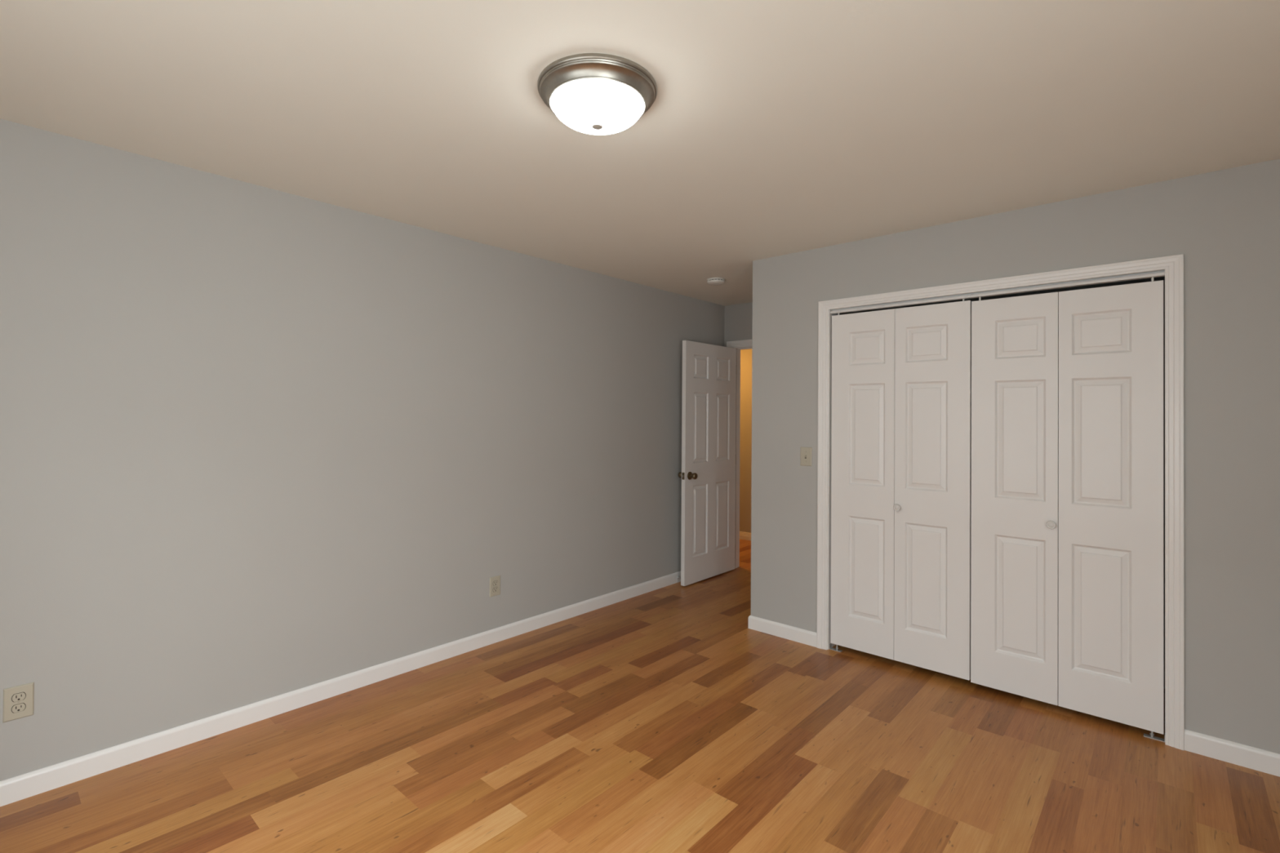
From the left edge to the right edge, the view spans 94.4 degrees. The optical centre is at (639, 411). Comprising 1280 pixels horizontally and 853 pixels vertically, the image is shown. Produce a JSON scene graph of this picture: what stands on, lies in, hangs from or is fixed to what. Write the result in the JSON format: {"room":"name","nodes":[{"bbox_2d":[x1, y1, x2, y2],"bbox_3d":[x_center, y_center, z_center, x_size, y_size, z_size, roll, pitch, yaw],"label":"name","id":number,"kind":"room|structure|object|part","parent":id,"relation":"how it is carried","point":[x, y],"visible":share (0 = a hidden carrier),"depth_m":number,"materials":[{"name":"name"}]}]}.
{"room":"empty bedroom","nodes":[
{"label":"empty bedroom","id":0,"kind":"room"},
{"bbox_2d":[0,118,724,781],"bbox_3d":[-1.065,0.200,3.549,0.115,2.440,5.430,0,-1,42],"label":"wall","id":1,"kind":"structure","parent":0,"point":[257,443],"depth_m":2.74,"materials":[{"name":"grey paint"}]},
{"bbox_2d":[2,681,34,722],"bbox_3d":[-2.240,1.048,2.135,0.009,0.119,0.077,0,-1,42],"label":"wall outlet","id":2,"kind":"object","parent":1,"relation":"attached to","point":[18,700],"visible":1,"depth_m":2.13,"materials":[{"name":"beige plastic"}]},
{"bbox_2d":[11,702,26,713],"bbox_3d":[-2.239,1.068,2.135,0.001,0.029,0.037,0,-1,42],"label":"receptacle","id":3,"kind":"object","parent":2,"relation":"attached to","point":[16,708],"depth_m":2.13,"materials":[{"name":"beige plastic"}]},
{"bbox_2d":[11,692,26,702],"bbox_3d":[-2.239,1.029,2.135,0.001,0.029,0.037,0,-1,42],"label":"receptacle","id":4,"kind":"object","parent":2,"relation":"attached to","point":[15,696],"depth_m":2.13,"materials":[{"name":"beige plastic"}]},
{"bbox_2d":[0,571,680,806],"bbox_3d":[-0.986,1.378,3.542,0.012,0.085,5.310,0,-1,42],"label":"baseboard","id":5,"kind":"structure","parent":1,"relation":"attached to","point":[33,783],"depth_m":2.73,"materials":[{"name":"white paint"}]},
{"bbox_2d":[489,575,500,596],"bbox_3d":[-0.892,1.076,3.650,0.009,0.119,0.077,0,-1,42],"label":"wall outlet","id":6,"kind":"object","parent":1,"relation":"attached to","point":[495,582],"visible":1,"depth_m":3.65,"materials":[{"name":"beige plastic"}]},
{"bbox_2d":[493,586,497,591],"bbox_3d":[-0.890,1.096,3.648,0.003,0.028,0.034,0,-1,42],"label":"receptacle","id":7,"kind":"object","parent":6,"relation":"attached to","point":[495,588],"depth_m":3.65,"materials":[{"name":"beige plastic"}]},
{"bbox_2d":[493,580,497,586],"bbox_3d":[-0.890,1.057,3.648,0.003,0.028,0.034,0,-1,42],"label":"receptacle","id":8,"kind":"object","parent":6,"relation":"attached to","point":[495,582],"depth_m":3.65,"materials":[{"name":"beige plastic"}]},
{"bbox_2d":[0,0,1279,306],"bbox_3d":[0.359,-1.054,3.144,6.048,0.080,6.750,0,-1,42],"label":"ceiling","id":9,"kind":"structure","parent":0,"point":[771,128],"depth_m":1.99,"materials":[{"name":"white paint"}]},
{"bbox_2d":[537,53,657,134],"bbox_3d":[-0.135,-0.966,1.888,0.379,0.124,0.379,0,-1,42],"label":"ceiling light","id":10,"kind":"object","parent":9,"relation":"attached to","point":[590,93],"visible":1,"depth_m":1.79,"materials":[{"name":"white glass"}]},
{"bbox_3d":[-0.135,-0.947,1.888,0.291,0.076,0.291,0,-1,42],"label":"lamp shade","id":11,"kind":"part","parent":10,"relation":"part of","materials":[{"name":"white glass"}]},
{"bbox_2d":[706,277,724,285],"bbox_3d":[0.575,-0.983,4.486,0.136,0.035,0.136,0,-1,42],"label":"smoke detector","id":12,"kind":"object","parent":9,"relation":"attached to","point":[713,281],"visible":1,"depth_m":4.45,"materials":[{"name":"white plastic"}]},
{"bbox_2d":[0,538,1279,852],"bbox_3d":[0.341,1.456,3.122,6.048,0.060,6.750,0,-1,42],"label":"floor","id":13,"kind":"structure","parent":0,"point":[657,721],"depth_m":2.35,"materials":[{"name":"brown wood"}]},
{"bbox_2d":[829,643,842,652],"bbox_3d":[1.179,1.416,3.566,0.072,0.040,0.026,0,-1,42],"label":"pivot bracket","id":14,"kind":"object","parent":13,"relation":"on","point":[830,644],"visible":1,"depth_m":3.56,"materials":[{"name":"metal"}]},
{"bbox_2d":[1143,731,1164,742],"bbox_3d":[2.260,1.419,2.603,0.072,0.033,0.026,0,-1,42],"label":"pivot bracket","id":15,"kind":"object","parent":13,"relation":"on","point":[1152,734],"visible":0.98,"depth_m":2.60,"materials":[{"name":"metal"}]},
{"bbox_2d":[724,302,752,346],"bbox_3d":[1.083,0.231,5.349,4.100,2.440,0.115,0,-1,42],"label":"wall","id":16,"kind":"structure","parent":0,"point":[738,318],"depth_m":5.45,"materials":[{"name":"grey paint"}]},
{"bbox_2d":[678,340,736,586],"bbox_3d":[0.611,0.426,5.151,0.171,2.014,0.786,0,-1,42],"label":"door","id":17,"kind":"structure","parent":16,"relation":"in","point":[708,473],"depth_m":5.09,"materials":[{"name":"white paint"}]},
{"bbox_3d":[0.435,0.530,4.875,0.067,0.067,0.067,0,-1,42],"label":"knob","id":18,"kind":"part","parent":17,"relation":"part of","materials":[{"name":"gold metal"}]},
{"bbox_2d":[726,339,751,568],"bbox_3d":[1.178,0.400,5.250,0.904,2.102,0.132,0,-1,42],"label":"trim","id":19,"kind":"structure","parent":16,"relation":"attached to","point":[739,345],"depth_m":5.51,"materials":[{"name":"white paint"}]},
{"bbox_2d":[739,349,751,533],"bbox_3d":[1.885,0.244,6.251,4.100,2.440,0.100,0,-1,42],"label":"wall","id":20,"kind":"structure","parent":0,"point":[745,442],"depth_m":6.78,"materials":[{"name":"paint"}]},
{"bbox_2d":[739,531,751,541],"bbox_3d":[1.821,1.421,6.215,3.950,0.085,0.014,0,-1,42],"label":"baseboard","id":21,"kind":"structure","parent":20,"relation":"attached to","point":[743,535],"depth_m":6.76,"materials":[{"name":"white paint"}]},
{"bbox_2d":[839,276,1164,688],"bbox_3d":[2.478,0.224,3.382,3.100,2.440,0.080,0,-1,42],"label":"wall","id":22,"kind":"structure","parent":0,"point":[1160,278],"depth_m":3.18,"materials":[{"name":"paint"}]},
{"bbox_2d":[751,158,1279,754],"bbox_3d":[2.350,0.222,3.325,3.215,2.440,1.224,0,-1,42],"label":"wall","id":23,"kind":"structure","parent":0,"point":[1224,224],"depth_m":2.52,"materials":[{"name":"grey paint"}]},
{"bbox_2d":[747,615,817,647],"bbox_3d":[1.308,1.400,4.227,0.482,0.085,1.236,0,-1,42],"label":"baseboard","id":24,"kind":"structure","parent":23,"relation":"attached to","point":[772,628],"depth_m":3.75,"materials":[{"name":"white paint"}]},
{"bbox_2d":[800,446,812,466],"bbox_3d":[1.025,0.279,3.670,0.076,0.117,0.020,0,-1,42],"label":"light switch","id":25,"kind":"object","parent":23,"relation":"attached to","point":[806,453],"visible":1,"depth_m":3.67,"materials":[{"name":"beige plastic"}]},
{"bbox_2d":[830,293,972,314],"bbox_3d":[1.448,-0.607,3.352,0.761,0.026,0.033,0,-1,42],"label":"closet track","id":26,"kind":"object","parent":23,"relation":"attached to","point":[965,296],"visible":1,"depth_m":3.32,"materials":[{"name":"white metal"}]},
{"bbox_2d":[830,298,971,679],"bbox_3d":[1.441,0.401,3.337,0.750,1.990,0.069,0,-1,42],"label":"door","id":27,"kind":"structure","parent":26,"relation":"hanging from","point":[901,425],"depth_m":3.30,"materials":[{"name":"white paint"}]},
{"bbox_3d":[1.439,0.535,3.309,0.039,0.039,0.028,0,-1,42],"label":"knob","id":28,"kind":"part","parent":27,"relation":"part of","materials":[{"name":"white ceramic"}]},
{"bbox_2d":[816,253,1184,750],"bbox_3d":[1.739,0.382,3.112,1.646,2.108,0.132,0,-1,42],"label":"trim","id":29,"kind":"structure","parent":23,"relation":"attached to","point":[1173,265],"depth_m":2.56,"materials":[{"name":"white paint"}]},
{"bbox_2d":[970,270,1164,298],"bbox_3d":[2.016,-0.607,2.846,0.757,0.026,0.033,0,-1,42],"label":"closet track","id":30,"kind":"object","parent":23,"relation":"attached to","point":[1159,273],"visible":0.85,"depth_m":2.81,"materials":[{"name":"white metal"}]},
{"bbox_2d":[970,277,1164,734],"bbox_3d":[2.005,0.404,2.834,0.749,1.997,0.069,0,-1,42],"label":"door","id":31,"kind":"structure","parent":30,"relation":"hanging from","point":[1067,562],"depth_m":2.80,"materials":[{"name":"white paint"}]},
{"bbox_3d":[1.970,0.542,2.836,0.039,0.039,0.028,0,-1,42],"label":"knob","id":32,"kind":"part","parent":31,"relation":"part of","materials":[{"name":"white ceramic"}]},
{"bbox_2d":[1184,728,1279,777],"bbox_3d":[1.329,1.369,0.661,0.999,0.085,4.086,0,-1,42],"label":"baseboard","id":33,"kind":"structure","parent":23,"relation":"attached to","point":[1242,755],"depth_m":2.41,"materials":[{"name":"white paint"}]}
]}

